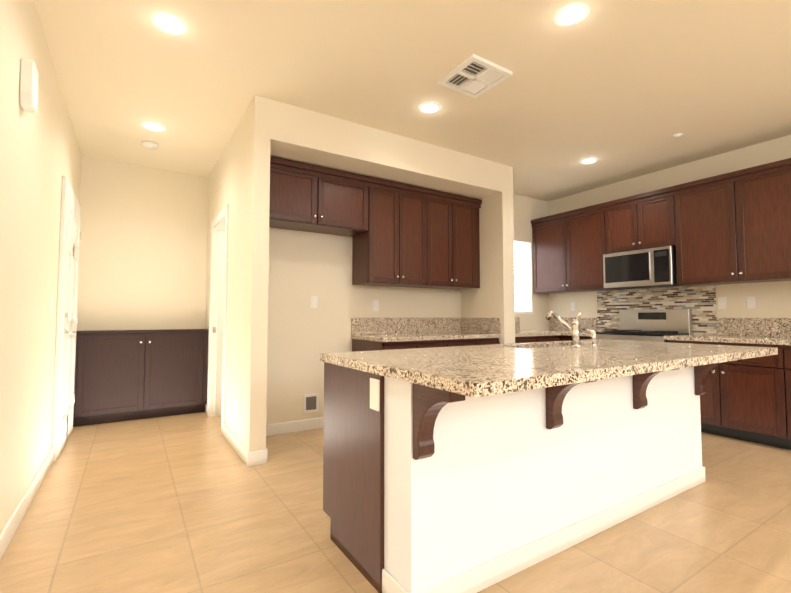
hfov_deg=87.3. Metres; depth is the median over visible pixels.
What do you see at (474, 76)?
ceiling vent
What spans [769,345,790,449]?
base cabinet
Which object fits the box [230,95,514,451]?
wall frame
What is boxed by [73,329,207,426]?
base cabinet
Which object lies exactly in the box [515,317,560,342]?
base cabinet
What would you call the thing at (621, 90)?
ceiling
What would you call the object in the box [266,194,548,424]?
wall
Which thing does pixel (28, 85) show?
door chime
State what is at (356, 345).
base cabinet
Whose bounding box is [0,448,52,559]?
baseboard
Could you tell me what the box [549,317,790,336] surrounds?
backsplash
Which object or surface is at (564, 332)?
countertop
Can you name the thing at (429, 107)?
recessed light
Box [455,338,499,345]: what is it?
base cabinet
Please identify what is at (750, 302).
outlet
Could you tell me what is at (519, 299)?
window blinds
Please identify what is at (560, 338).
base cabinet
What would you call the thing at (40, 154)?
wall
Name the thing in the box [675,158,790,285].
upper cabinet
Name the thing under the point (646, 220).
upper cabinet
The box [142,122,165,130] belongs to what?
recessed light
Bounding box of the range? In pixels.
[596,309,692,341]
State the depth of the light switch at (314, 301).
4.01 m
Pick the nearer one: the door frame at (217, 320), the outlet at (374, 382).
the outlet at (374, 382)
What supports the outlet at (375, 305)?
attached to the wall at (304, 266)
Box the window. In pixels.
[514,246,532,313]
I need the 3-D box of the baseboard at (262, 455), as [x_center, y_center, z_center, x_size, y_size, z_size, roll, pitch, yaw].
[-1.120,1.187,3.319,0.017,0.100,0.663,2,-3,-33]
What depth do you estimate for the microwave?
4.48 m
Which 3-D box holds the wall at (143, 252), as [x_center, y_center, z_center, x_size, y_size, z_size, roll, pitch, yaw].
[-2.016,-0.049,5.099,3.024,2.738,0.120,2,-3,-33]
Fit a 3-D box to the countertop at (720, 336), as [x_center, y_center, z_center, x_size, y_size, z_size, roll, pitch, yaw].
[3.368,0.377,3.491,0.645,0.040,1.748,2,-3,-33]
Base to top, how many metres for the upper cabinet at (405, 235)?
1.017 m
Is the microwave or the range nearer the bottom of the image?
the range
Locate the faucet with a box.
[545,311,595,346]
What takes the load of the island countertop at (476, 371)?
on the kitchen island
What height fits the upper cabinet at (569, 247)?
1.016 m
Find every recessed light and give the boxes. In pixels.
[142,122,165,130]
[151,12,186,34]
[419,102,441,112]
[554,2,589,25]
[580,157,597,163]
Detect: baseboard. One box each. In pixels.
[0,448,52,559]
[223,424,250,466]
[253,448,267,463]
[266,417,323,435]
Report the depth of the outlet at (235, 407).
3.36 m
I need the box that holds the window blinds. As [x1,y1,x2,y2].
[514,241,530,311]
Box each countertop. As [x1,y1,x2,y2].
[320,339,777,398]
[351,330,500,341]
[521,329,600,336]
[665,333,790,344]
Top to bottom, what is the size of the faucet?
0.222 m
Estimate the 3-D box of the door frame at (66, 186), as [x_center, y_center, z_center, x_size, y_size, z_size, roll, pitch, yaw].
[-2.828,0.171,3.578,0.029,2.155,1.080,2,-3,-33]
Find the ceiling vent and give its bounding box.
[438,54,512,97]
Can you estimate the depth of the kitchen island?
1.79 m
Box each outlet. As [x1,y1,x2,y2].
[235,400,236,415]
[370,378,379,411]
[373,300,378,310]
[571,302,575,310]
[718,297,726,308]
[746,296,755,308]
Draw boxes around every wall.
[0,0,81,533]
[76,156,208,330]
[205,130,235,429]
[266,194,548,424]
[547,135,790,334]
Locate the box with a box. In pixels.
[303,393,318,413]
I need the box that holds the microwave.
[603,246,685,289]
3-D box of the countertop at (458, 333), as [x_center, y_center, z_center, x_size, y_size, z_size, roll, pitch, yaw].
[0.343,0.418,4.344,1.480,0.040,0.645,2,-3,-33]
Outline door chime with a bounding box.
[19,58,38,112]
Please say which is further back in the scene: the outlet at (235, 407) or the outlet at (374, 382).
the outlet at (235, 407)
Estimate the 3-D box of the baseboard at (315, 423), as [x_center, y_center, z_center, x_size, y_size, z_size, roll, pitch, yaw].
[-0.885,1.215,3.896,1.028,0.100,0.017,2,-3,-33]
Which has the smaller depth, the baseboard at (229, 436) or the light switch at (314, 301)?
the baseboard at (229, 436)
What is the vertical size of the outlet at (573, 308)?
0.120 m
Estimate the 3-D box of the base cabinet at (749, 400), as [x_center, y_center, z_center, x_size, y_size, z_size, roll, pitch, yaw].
[3.155,0.837,3.817,0.630,0.847,0.934,2,-3,-33]
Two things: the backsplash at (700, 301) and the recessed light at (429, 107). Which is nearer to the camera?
the recessed light at (429, 107)
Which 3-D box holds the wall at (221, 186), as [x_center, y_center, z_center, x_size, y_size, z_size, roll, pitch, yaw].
[-1.779,-0.087,4.290,0.120,2.738,1.502,2,-3,-33]
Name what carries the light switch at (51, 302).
attached to the wall at (40, 154)
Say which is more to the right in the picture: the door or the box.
the box
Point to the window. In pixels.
(521, 272)
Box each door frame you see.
[51,175,80,461]
[207,204,228,434]
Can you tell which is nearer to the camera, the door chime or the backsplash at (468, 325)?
the door chime
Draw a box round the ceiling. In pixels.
[34,0,790,201]
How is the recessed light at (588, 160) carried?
in the ceiling
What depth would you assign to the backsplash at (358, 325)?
4.55 m
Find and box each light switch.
[49,296,52,312]
[311,296,317,307]
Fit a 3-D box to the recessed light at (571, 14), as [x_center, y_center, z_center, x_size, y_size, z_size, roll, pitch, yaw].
[0.970,-1.548,2.283,0.184,0.008,0.184,2,-3,-33]
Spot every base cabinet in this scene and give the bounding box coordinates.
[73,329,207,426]
[351,338,454,351]
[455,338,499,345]
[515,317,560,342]
[558,337,591,340]
[664,337,772,445]
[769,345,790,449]
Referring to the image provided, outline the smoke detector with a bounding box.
[142,141,158,149]
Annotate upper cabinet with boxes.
[269,156,481,288]
[531,202,621,293]
[611,186,674,252]
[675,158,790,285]
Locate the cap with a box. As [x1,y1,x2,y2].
[673,133,683,137]
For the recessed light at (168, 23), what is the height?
0.008 m
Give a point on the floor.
(189, 503)
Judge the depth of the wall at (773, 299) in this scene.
4.28 m
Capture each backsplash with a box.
[351,318,458,333]
[459,318,500,333]
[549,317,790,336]
[597,285,716,334]
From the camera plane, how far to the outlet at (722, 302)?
4.19 m
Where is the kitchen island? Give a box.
[320,359,741,592]
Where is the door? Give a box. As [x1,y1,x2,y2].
[58,190,80,456]
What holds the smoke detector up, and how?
attached to the ceiling
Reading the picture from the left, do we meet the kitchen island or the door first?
the door
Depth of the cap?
3.78 m
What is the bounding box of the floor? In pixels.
[0,411,790,592]

